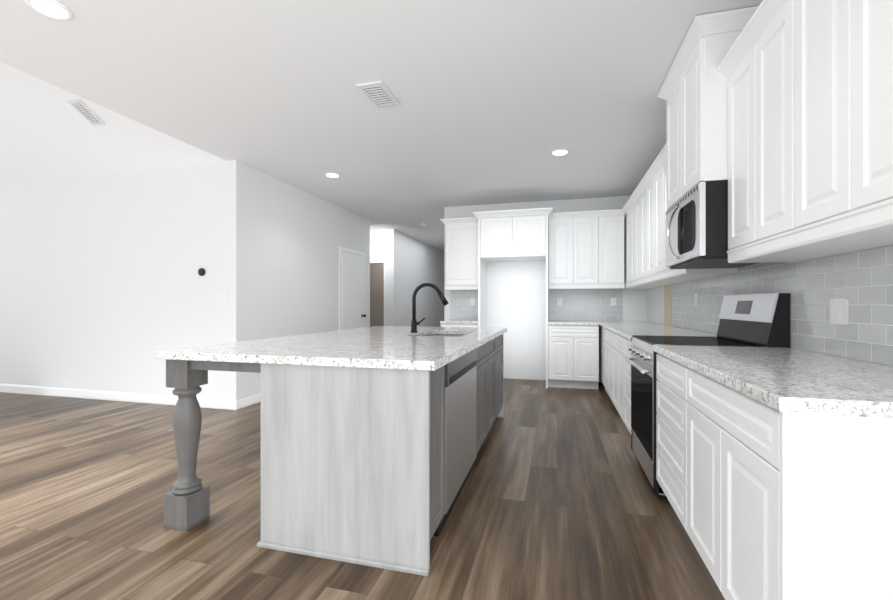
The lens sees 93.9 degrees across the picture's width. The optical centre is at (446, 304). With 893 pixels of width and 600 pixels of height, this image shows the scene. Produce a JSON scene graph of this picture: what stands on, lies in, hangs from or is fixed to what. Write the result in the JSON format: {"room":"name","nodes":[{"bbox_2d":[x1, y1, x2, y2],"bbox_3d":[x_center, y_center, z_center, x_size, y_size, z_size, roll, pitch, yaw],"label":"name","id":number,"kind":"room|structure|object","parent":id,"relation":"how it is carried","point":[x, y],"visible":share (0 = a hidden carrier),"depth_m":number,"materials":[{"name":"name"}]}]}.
{"room":"kitchen","nodes":[
{"label":"kitchen","id":0,"kind":"room"},
{"bbox_2d":[0,160,243,399],"bbox_3d":[-5.335,-0.220,5.438,6.300,2.740,0.120,0,0,15],"label":"wall","id":1,"kind":"structure","parent":0,"point":[99,275],"depth_m":5.00,"materials":[{"name":"white paint"}]},
{"bbox_2d":[198,267,205,276],"bbox_3d":[-2.744,-0.370,4.675,0.104,0.104,0.027,0,0,15],"label":"thermostat","id":2,"kind":"object","parent":1,"relation":"attached to","point":[202,271],"visible":1,"depth_m":4.66,"materials":[{"name":"black plastic"}]},
{"bbox_2d":[244,164,369,397],"bbox_3d":[-1.915,-0.220,6.280,0.120,2.740,3.260,0,0,15],"label":"wall","id":3,"kind":"structure","parent":0,"point":[291,259],"depth_m":5.48,"materials":[{"name":"white paint"}]},
{"bbox_2d":[0,384,260,409],"bbox_3d":[-4.077,1.096,9.572,6.214,0.108,8.784,0,0,15],"label":"baseboard","id":4,"kind":"structure","parent":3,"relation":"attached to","point":[241,403],"depth_m":4.96,"materials":[{"name":"white wood"}]},
{"bbox_2d":[339,246,364,329],"bbox_3d":[-1.666,0.100,7.192,0.135,2.100,0.930,0,0,15],"label":"door frame","id":5,"kind":"structure","parent":3,"relation":"attached to","point":[341,249],"depth_m":6.78,"materials":[{"name":"white wood"}]},
{"bbox_2d":[342,252,365,329],"bbox_3d":[-1.575,0.137,7.168,0.103,2.011,0.768,0,0,15],"label":"door","id":6,"kind":"structure","parent":3,"relation":"in","point":[353,315],"depth_m":7.12,"materials":[{"name":"white wood"}]},
{"bbox_2d":[0,378,724,599],"bbox_3d":[-2.735,1.210,5.587,11.450,0.120,16.400,0,0,15],"label":"floor","id":7,"kind":"structure","parent":0,"point":[555,502],"depth_m":2.25,"materials":[{"name":"brown wood"}]},
{"bbox_2d":[156,326,506,575],"bbox_3d":[-0.423,0.693,3.205,1.470,0.915,2.650,0,0,15],"label":"kitchen island","id":8,"kind":"object","parent":7,"relation":"on","point":[371,437],"visible":1,"depth_m":1.94,"materials":[{"name":"grey wood"}]},
{"bbox_2d":[156,326,506,370],"bbox_3d":[-0.423,0.255,3.205,1.470,0.039,2.650,0,0,15],"label":"island countertop","id":9,"kind":"structure","parent":8,"relation":"on","point":[385,347],"depth_m":2.25,"materials":[{"name":"stone"}]},
{"bbox_2d":[410,283,448,331],"bbox_3d":[-0.152,0.023,3.533,0.340,0.423,0.113,0,0,15],"label":"faucet","id":10,"kind":"object","parent":9,"relation":"on","point":[414,323],"visible":0.98,"depth_m":3.57,"materials":[{"name":"black metal"}]},
{"bbox_2d":[433,348,476,535],"bbox_3d":[0.071,0.719,2.454,0.084,0.863,0.792,0,0,15],"label":"dishwasher","id":11,"kind":"object","parent":8,"relation":"in","point":[460,374],"depth_m":2.33,"materials":[{"name":"silver metal"}]},
{"bbox_2d":[440,207,624,388],"bbox_3d":[1.188,-0.090,6.103,2.639,2.480,0.684,0,0,15],"label":"tall cabinet","id":12,"kind":"object","parent":7,"relation":"on","point":[581,250],"visible":0.85,"depth_m":5.90,"materials":[{"name":"white wood"}]},
{"bbox_2d":[440,320,598,324],"bbox_3d":[1.055,0.255,6.166,2.214,0.039,0.631,0,0,15],"label":"countertop","id":13,"kind":"structure","parent":12,"relation":"on","point":[551,322],"depth_m":5.94,"materials":[{"name":"stone"}]},
{"bbox_2d":[624,293,789,498],"bbox_3d":[1.625,0.541,2.756,0.745,1.217,0.762,0,0,15],"label":"range","id":14,"kind":"object","parent":7,"relation":"on","point":[749,320],"visible":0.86,"depth_m":2.61,"materials":[{"name":"silver metal"}]},
{"bbox_2d":[597,321,892,599],"bbox_3d":[1.866,0.693,3.538,0.696,0.915,5.296,0,0,15],"label":"base cabinet","id":15,"kind":"object","parent":7,"relation":"on","point":[776,464],"visible":0.85,"depth_m":1.22,"materials":[{"name":"white wood"}]},
{"bbox_2d":[597,321,892,417],"bbox_3d":[1.866,0.255,3.538,0.696,0.039,5.296,0,0,15],"label":"countertop","id":16,"kind":"structure","parent":15,"relation":"on","point":[789,380],"depth_m":1.43,"materials":[{"name":"stone"}]},
{"bbox_2d":[370,263,383,326],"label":"door","id":17,"kind":"structure","parent":0,"point":[376,270],"depth_m":10.55,"materials":[{"name":"brown wood"}]},
{"bbox_2d":[370,260,386,325],"bbox_3d":[-1.694,0.100,8.872,0.900,2.100,0.015,0,0,15],"label":"door frame","id":18,"kind":"structure","parent":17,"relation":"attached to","point":[371,261],"depth_m":8.76,"materials":[{"name":"white wood"}]},
{"bbox_2d":[0,0,762,251],"bbox_3d":[-2.735,-3.752,5.587,11.250,4.324,16.200,0,0,15],"label":"ceiling","id":19,"kind":"structure","parent":0,"point":[485,91],"depth_m":3.18,"materials":[{"name":"white paint"}]},
{"bbox_2d":[25,0,72,19],"bbox_3d":[-2.120,-1.583,2.227,0.190,0.012,0.190,0,0,15],"label":"recessed light","id":20,"kind":"object","parent":19,"relation":"in","point":[54,9],"visible":1,"depth_m":2.23,"materials":[{"name":"white"}]},
{"bbox_2d":[68,99,104,125],"bbox_3d":[-3.671,-1.959,4.259,0.160,0.150,0.248,0,0,15],"label":"ceiling vent","id":21,"kind":"object","parent":19,"relation":"in","point":[84,110],"visible":1,"depth_m":4.25,"materials":[{"name":"silver metal"}]},
{"bbox_2d":[325,172,340,177],"bbox_3d":[-1.391,-1.583,5.096,0.190,0.012,0.190,0,0,15],"label":"recessed light","id":22,"kind":"object","parent":19,"relation":"in","point":[331,175],"visible":1,"depth_m":5.09,"materials":[{"name":"white"}]},
{"bbox_2d":[356,81,399,108],"bbox_3d":[-0.509,-1.583,3.156,0.200,0.012,0.360,0,0,15],"label":"ceiling vent","id":23,"kind":"object","parent":19,"relation":"in","point":[377,93],"visible":1,"depth_m":3.14,"materials":[{"name":"silver metal"}]},
{"bbox_2d":[551,149,569,155],"bbox_3d":[1.179,-1.583,4.333,0.190,0.012,0.190,0,0,15],"label":"recessed light","id":24,"kind":"object","parent":19,"relation":"in","point":[558,152],"visible":1,"depth_m":4.33,"materials":[{"name":"white"}]},
{"bbox_2d":[370,229,395,325],"bbox_3d":[-4.084,-0.220,9.575,6.200,2.740,0.120,0,0,15],"label":"wall","id":25,"kind":"structure","parent":0,"point":[382,242],"depth_m":8.76,"materials":[{"name":"white paint"}]},
{"bbox_2d":[396,230,443,326],"bbox_3d":[-0.575,-0.220,10.947,0.120,2.740,4.330,0,0,15],"label":"wall","id":26,"kind":"structure","parent":0,"point":[418,263],"depth_m":10.28,"materials":[{"name":"white paint"}]},
{"bbox_2d":[444,207,449,319],"bbox_3d":[0.790,-0.220,9.696,0.100,2.740,6.050,0,0,15],"label":"wall","id":27,"kind":"structure","parent":0,"point":[446,209],"depth_m":6.78,"materials":[{"name":"white paint"}]},
{"bbox_2d":[450,196,646,382],"bbox_3d":[1.548,-0.220,6.428,3.040,2.740,0.120,0,0,15],"label":"wall","id":28,"kind":"structure","parent":0,"point":[521,283],"depth_m":6.45,"materials":[{"name":"white paint"}]},
{"bbox_2d":[647,245,891,365],"bbox_3d":[1.695,-0.220,1.284,0.120,2.740,9.750,0,0,15],"label":"wall","id":29,"kind":"structure","parent":0,"point":[655,296],"depth_m":5.37,"materials":[{"name":"white paint"}]},
{"bbox_2d":[450,245,892,365],"bbox_3d":[1.898,-0.013,4.097,2.279,0.493,6.048,0,0,-14],"label":"tile backsplash","id":30,"kind":"structure","parent":29,"relation":"attached to","point":[865,277],"depth_m":2.17,"materials":[{"name":"grey tile"}]},
{"bbox_2d":[470,298,474,305],"bbox_3d":[0.418,-0.050,6.653,0.075,0.118,0.009,0,0,15],"label":"outlet","id":31,"kind":"object","parent":30,"relation":"attached to","point":[472,300],"visible":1,"depth_m":6.65,"materials":[{"name":"white plastic"}]},
{"bbox_2d":[557,298,561,305],"bbox_3d":[1.713,-0.050,6.310,0.075,0.118,0.009,0,0,15],"label":"outlet","id":32,"kind":"object","parent":30,"relation":"attached to","point":[559,300],"visible":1,"depth_m":6.31,"materials":[{"name":"white plastic"}]},
{"bbox_2d":[611,298,615,305],"bbox_3d":[2.448,-0.050,6.115,0.075,0.118,0.009,0,0,15],"label":"outlet","id":33,"kind":"object","parent":30,"relation":"attached to","point":[613,300],"visible":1,"depth_m":6.11,"materials":[{"name":"white plastic"}]},
{"bbox_2d":[695,293,697,305],"bbox_3d":[2.298,-0.050,3.840,0.009,0.118,0.075,0,0,15],"label":"outlet","id":34,"kind":"object","parent":30,"relation":"attached to","point":[696,294],"visible":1,"depth_m":3.82,"materials":[{"name":"white plastic"}]},
{"bbox_2d":[830,298,848,324],"bbox_3d":[1.783,0.030,1.897,0.009,0.118,0.120,0,0,15],"label":"outlet","id":35,"kind":"object","parent":30,"relation":"attached to","point":[839,308],"visible":1,"depth_m":1.88,"materials":[{"name":"white plastic"}]},
{"bbox_2d":[622,0,892,288],"bbox_3d":[1.820,-0.907,3.007,0.514,1.355,6.346,0,0,15],"label":"upper cabinet","id":36,"kind":"object","parent":29,"relation":"attached to","point":[789,103],"visible":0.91,"depth_m":1.78,"materials":[{"name":"white wood"}]},
{"bbox_2d":[666,180,756,268],"bbox_3d":[1.716,-0.476,2.659,0.516,0.431,0.758,0,0,15],"label":"microwave","id":37,"kind":"object","parent":36,"relation":"attached to","point":[697,223],"visible":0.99,"depth_m":2.42,"materials":[{"name":"silver metal"}]}
]}

